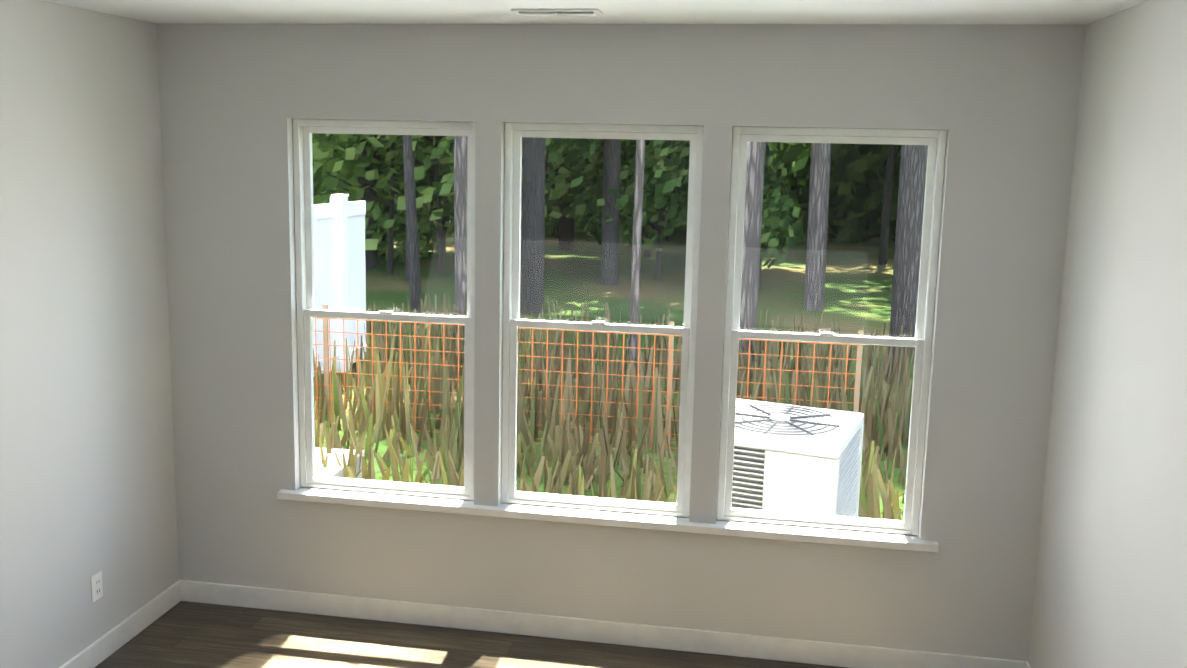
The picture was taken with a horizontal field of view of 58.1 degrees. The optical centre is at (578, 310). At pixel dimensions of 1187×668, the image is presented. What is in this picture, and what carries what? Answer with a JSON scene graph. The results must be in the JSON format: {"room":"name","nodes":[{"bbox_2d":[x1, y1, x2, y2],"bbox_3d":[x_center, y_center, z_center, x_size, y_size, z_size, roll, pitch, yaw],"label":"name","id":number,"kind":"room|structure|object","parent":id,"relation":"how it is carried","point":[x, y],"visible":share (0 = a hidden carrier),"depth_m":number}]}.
{"room":"empty living room","nodes":[
{"label":"empty living room","id":0,"kind":"room"},
{"bbox_2d":[0,583,5,667],"bbox_3d":[-3.436,0.192,3.995,2.620,2.740,0.160,3,9,10],"label":"wall","id":1,"kind":"structure","parent":0,"point":[2,655],"depth_m":4.00},
{"bbox_2d":[0,0,178,667],"bbox_3d":[-2.107,0.147,4.449,0.160,2.740,1.200,3,9,10],"label":"wall","id":2,"kind":"structure","parent":0,"point":[87,479],"depth_m":4.37},
{"bbox_2d":[91,570,102,602],"bbox_3d":[-2.050,1.174,4.557,0.009,0.116,0.072,3,9,10],"label":"outlet","id":3,"kind":"object","parent":2,"relation":"attached to","point":[96,586],"visible":1,"depth_m":4.55},
{"bbox_2d":[59,580,182,667],"bbox_3d":[-2.068,1.467,4.536,0.018,0.106,1.334,3,9,10],"label":"baseboard","id":4,"kind":"structure","parent":2,"relation":"attached to","point":[109,643],"depth_m":4.78},
{"bbox_2d":[95,601,846,667],"bbox_3d":[-1.932,2.272,1.242,6.705,0.450,8.340,3,9,10],"label":"floor","id":5,"kind":"structure","parent":0,"point":[183,634],"depth_m":4.78},
{"bbox_2d":[42,0,1148,23],"bbox_3d":[-1.871,-0.755,0.764,6.705,0.200,8.340,3,9,10],"label":"ceiling","id":6,"kind":"structure","parent":0,"point":[635,11],"depth_m":4.04},
{"bbox_2d":[511,9,602,15],"bbox_3d":[-0.080,-1.128,4.044,0.330,0.013,0.120,3,9,10],"label":"ceiling vent","id":7,"kind":"object","parent":6,"relation":"in","point":[558,12],"visible":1,"depth_m":4.01},
{"bbox_2d":[157,23,1085,660],"bbox_3d":[-0.056,0.136,4.780,4.085,2.740,0.160,3,9,10],"label":"wall","id":8,"kind":"structure","parent":0,"point":[999,103],"depth_m":4.64},
{"bbox_2d":[293,119,475,499],"bbox_3d":[-0.873,0.000,4.916,0.864,1.722,0.089,3,9,10],"label":"window","id":9,"kind":"structure","parent":8,"relation":"in","point":[303,131],"depth_m":4.91},
{"bbox_2d":[183,580,1018,667],"bbox_3d":[-0.032,1.453,4.887,3.900,0.106,0.018,3,9,10],"label":"baseboard","id":10,"kind":"structure","parent":8,"relation":"attached to","point":[560,627],"depth_m":4.87},
{"bbox_2d":[501,123,703,516],"bbox_3d":[0.095,0.045,4.750,0.864,1.722,0.089,3,9,10],"label":"window","id":11,"kind":"structure","parent":8,"relation":"in","point":[515,133],"depth_m":4.73},
{"bbox_2d":[277,488,938,552],"bbox_3d":[0.062,0.928,4.803,2.983,0.036,0.088,3,9,10],"label":"stool","id":12,"kind":"object","parent":8,"relation":"attached to","point":[840,537],"visible":0.85,"depth_m":4.76},
{"bbox_2d":[717,127,946,534],"bbox_3d":[1.063,0.091,4.583,0.861,1.722,0.089,3,9,10],"label":"window","id":13,"kind":"structure","parent":8,"relation":"in","point":[935,142],"depth_m":4.55},
{"bbox_2d":[1028,0,1186,667],"bbox_3d":[1.335,0.836,0.518,0.160,2.740,8.180,3,9,10],"label":"wall","id":14,"kind":"structure","parent":0,"point":[1110,591],"depth_m":3.56},
{"bbox_2d":[1019,661,1030,667],"bbox_3d":[1.207,2.145,0.661,0.018,0.106,8.020,3,9,10],"label":"baseboard","id":15,"kind":"structure","parent":14,"relation":"attached to","point":[1022,664],"depth_m":4.55},
{"label":"outside","id":16,"kind":"structure","parent":0,"visible":0},
{"bbox_2d":[315,214,907,520],"bbox_3d":[4.578,-2.270,31.323,140.000,0.001,115.000,3,9,10],"label":"ground","id":17,"kind":"structure","parent":16,"point":[666,269],"depth_m":18.17},
{"bbox_2d":[312,194,365,376],"bbox_3d":[-3.219,0.081,8.315,0.130,1.780,5.950,4,10,19],"label":"vinyl fence","id":18,"kind":"object","parent":17,"relation":"on","point":[341,254],"depth_m":10.56},
{"bbox_2d":[315,447,364,478],"bbox_3d":[-3.390,1.425,6.358,2.886,0.270,4.076,3,9,10],"label":"patio slab","id":19,"kind":"object","parent":17,"relation":"on","point":[332,461],"depth_m":7.80},
{"bbox_2d":[358,134,377,268],"bbox_3d":[-3.908,-11.340,19.625,0.540,21.625,0.540,3,9,10],"label":"pine tree","id":20,"kind":"object","parent":17,"relation":"on","point":[370,262],"depth_m":20.91},
{"bbox_2d":[313,119,435,256],"bbox_3d":[-4.073,-3.237,23.480,3.796,4.412,3.896,3,9,10],"label":"broadleaf tree","id":21,"kind":"object","parent":17,"relation":"on","point":[342,185],"depth_m":22.37},
{"bbox_2d":[319,172,453,264],"bbox_3d":[-4.138,-1.876,22.008,3.195,2.180,3.010,3,9,10],"label":"broadleaf tree","id":22,"kind":"object","parent":17,"relation":"on","point":[383,246],"depth_m":21.82},
{"bbox_2d":[322,137,453,254],"bbox_3d":[-3.638,-4.166,23.607,5.379,6.226,5.819,3,9,10],"label":"broadleaf tree","id":23,"kind":"object","parent":17,"relation":"on","point":[443,198],"depth_m":21.98},
{"bbox_2d":[402,135,422,324],"bbox_3d":[-2.047,-3.391,14.143,4.570,7.707,4.737,3,9,10],"label":"pine tree","id":24,"kind":"object","parent":17,"relation":"on","point":[410,196],"depth_m":14.60},
{"bbox_2d":[435,198,448,230],"bbox_3d":[-3.540,-12.933,28.614,0.600,21.984,0.643,3,9,10],"label":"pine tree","id":25,"kind":"object","parent":17,"relation":"on","point":[447,217],"depth_m":30.11},
{"bbox_2d":[454,136,466,337],"bbox_3d":[-1.200,-10.222,12.120,0.448,21.864,0.419,3,9,10],"label":"pine tree","id":26,"kind":"object","parent":17,"relation":"on","point":[461,262],"depth_m":13.46},
{"bbox_2d":[313,123,612,274],"bbox_3d":[-2.568,-3.184,20.280,7.798,5.366,7.054,3,9,10],"label":"broadleaf tree","id":27,"kind":"object","parent":17,"relation":"on","point":[553,158],"depth_m":19.99},
{"bbox_2d":[331,135,621,206],"bbox_3d":[-1.982,-3.997,22.442,6.689,6.321,5.053,3,9,10],"label":"broadleaf tree","id":28,"kind":"object","parent":17,"relation":"on","point":[432,167],"depth_m":22.11},
{"bbox_2d":[405,138,561,281],"bbox_3d":[-2.602,-4.837,18.300,7.198,9.246,6.588,3,9,10],"label":"broadleaf tree","id":29,"kind":"object","parent":17,"relation":"on","point":[556,141],"depth_m":19.27},
{"bbox_2d":[520,130,545,314],"bbox_3d":[-0.318,-11.483,14.327,0.635,23.703,0.506,3,9,10],"label":"pine tree","id":30,"kind":"object","parent":17,"relation":"on","point":[528,224],"depth_m":15.77},
{"bbox_2d":[424,131,674,246],"bbox_3d":[-0.662,-3.357,22.223,5.990,5.177,4.742,3,9,10],"label":"broadleaf tree","id":31,"kind":"object","parent":17,"relation":"on","point":[589,168],"depth_m":21.76},
{"bbox_2d":[559,150,573,249],"bbox_3d":[-0.215,-13.274,23.708,0.667,24.320,0.723,3,9,10],"label":"pine tree","id":32,"kind":"object","parent":17,"relation":"on","point":[569,243],"depth_m":25.48},
{"bbox_2d":[312,304,862,449],"bbox_3d":[-0.733,0.559,9.194,6.120,1.100,0.030,3,9,10],"label":"mesh fence","id":33,"kind":"object","parent":17,"relation":"on","point":[326,342],"depth_m":9.04},
{"bbox_2d":[601,139,620,285],"bbox_3d":[0.821,-9.907,17.893,0.502,19.523,0.601,3,9,10],"label":"pine tree","id":34,"kind":"object","parent":17,"relation":"on","point":[608,251],"depth_m":19.17},
{"bbox_2d":[313,293,913,520],"bbox_3d":[-0.258,0.608,10.072,18.068,0.750,6.072,3,9,10],"label":"grass tufts","id":35,"kind":"object","parent":17,"relation":"on","point":[877,440],"depth_m":9.19},
{"bbox_2d":[563,131,678,257],"bbox_3d":[1.367,-3.989,23.817,4.892,6.009,4.751,3,9,10],"label":"broadleaf tree","id":36,"kind":"object","parent":17,"relation":"on","point":[647,252],"depth_m":24.09},
{"bbox_2d":[555,125,696,279],"bbox_3d":[1.344,-2.544,20.058,3.784,4.325,3.718,3,9,10],"label":"broadleaf tree","id":37,"kind":"object","parent":17,"relation":"on","point":[647,208],"depth_m":19.62},
{"bbox_2d":[627,132,645,402],"bbox_3d":[0.704,-9.114,8.944,0.230,20.742,0.269,3,9,10],"label":"pine tree","id":38,"kind":"object","parent":17,"relation":"on","point":[638,194],"depth_m":10.20},
{"bbox_2d":[632,142,688,240],"bbox_3d":[2.729,-4.227,28.375,4.387,5.111,4.868,3,9,10],"label":"broadleaf tree","id":39,"kind":"object","parent":17,"relation":"on","point":[683,161],"depth_m":28.04},
{"bbox_2d":[631,140,808,178],"bbox_3d":[2.961,-3.961,18.858,5.950,7.562,6.554,3,9,10],"label":"broadleaf tree","id":40,"kind":"object","parent":17,"relation":"on","point":[798,166],"depth_m":19.89},
{"bbox_2d":[735,134,765,379],"bbox_3d":[1.864,-10.610,9.991,0.614,23.415,0.645,3,9,10],"label":"pine tree","id":41,"kind":"object","parent":17,"relation":"on","point":[756,225],"depth_m":11.46},
{"bbox_2d":[764,142,769,183],"bbox_3d":[4.593,-11.389,25.276,0.565,20.298,0.567,3,9,10],"label":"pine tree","id":42,"kind":"object","parent":17,"relation":"on","point":[766,146],"depth_m":26.25},
{"bbox_2d":[758,188,804,289],"bbox_3d":[2.939,-1.211,18.958,2.165,2.098,2.916,3,9,10],"label":"broadleaf tree","id":43,"kind":"object","parent":17,"relation":"on","point":[770,227],"depth_m":18.51},
{"bbox_2d":[763,150,801,221],"bbox_3d":[3.276,-1.826,20.862,2.111,2.733,2.186,3,9,10],"label":"broadleaf tree","id":44,"kind":"object","parent":17,"relation":"on","point":[771,180],"depth_m":20.55},
{"bbox_2d":[731,398,863,516],"bbox_3d":[1.145,1.109,6.205,1.000,1.022,1.000,5,10,24],"label":"condenser","id":45,"kind":"object","parent":17,"relation":"on","point":[796,449],"depth_m":5.82},
{"bbox_2d":[804,135,830,310],"bbox_3d":[3.835,-11.912,15.082,0.596,24.478,0.456,3,9,10],"label":"pine tree","id":46,"kind":"object","parent":17,"relation":"on","point":[813,301],"depth_m":16.69},
{"bbox_2d":[878,144,895,264],"bbox_3d":[6.833,-4.829,23.166,3.961,8.087,5.565,3,9,10],"label":"pine tree","id":47,"kind":"object","parent":17,"relation":"on","point":[884,229],"depth_m":23.55},
{"bbox_2d":[887,129,927,380],"bbox_3d":[3.764,-9.952,10.229,0.490,22.118,0.575,3,9,10],"label":"pine tree","id":48,"kind":"object","parent":17,"relation":"on","point":[906,165],"depth_m":11.65},
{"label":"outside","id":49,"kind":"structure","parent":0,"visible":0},
{"bbox_2d":[312,121,565,274],"bbox_3d":[-3.224,-2.998,19.946,6.646,5.075,6.775,3,9,10],"label":"broadleaf tree","id":50,"kind":"object","parent":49,"point":[357,196],"depth_m":19.17},
{"bbox_2d":[312,120,606,178],"bbox_3d":[-2.023,-4.023,19.795,6.329,7.194,5.132,3,9,10],"label":"broadleaf tree","id":51,"kind":"object","parent":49,"point":[392,138],"depth_m":19.25},
{"bbox_2d":[313,127,900,242],"bbox_3d":[-2.634,-8.570,32.313,62.650,15.302,9.950,3,9,10],"label":"canopy","id":52,"kind":"object","parent":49,"point":[852,228],"depth_m":29.38}
]}

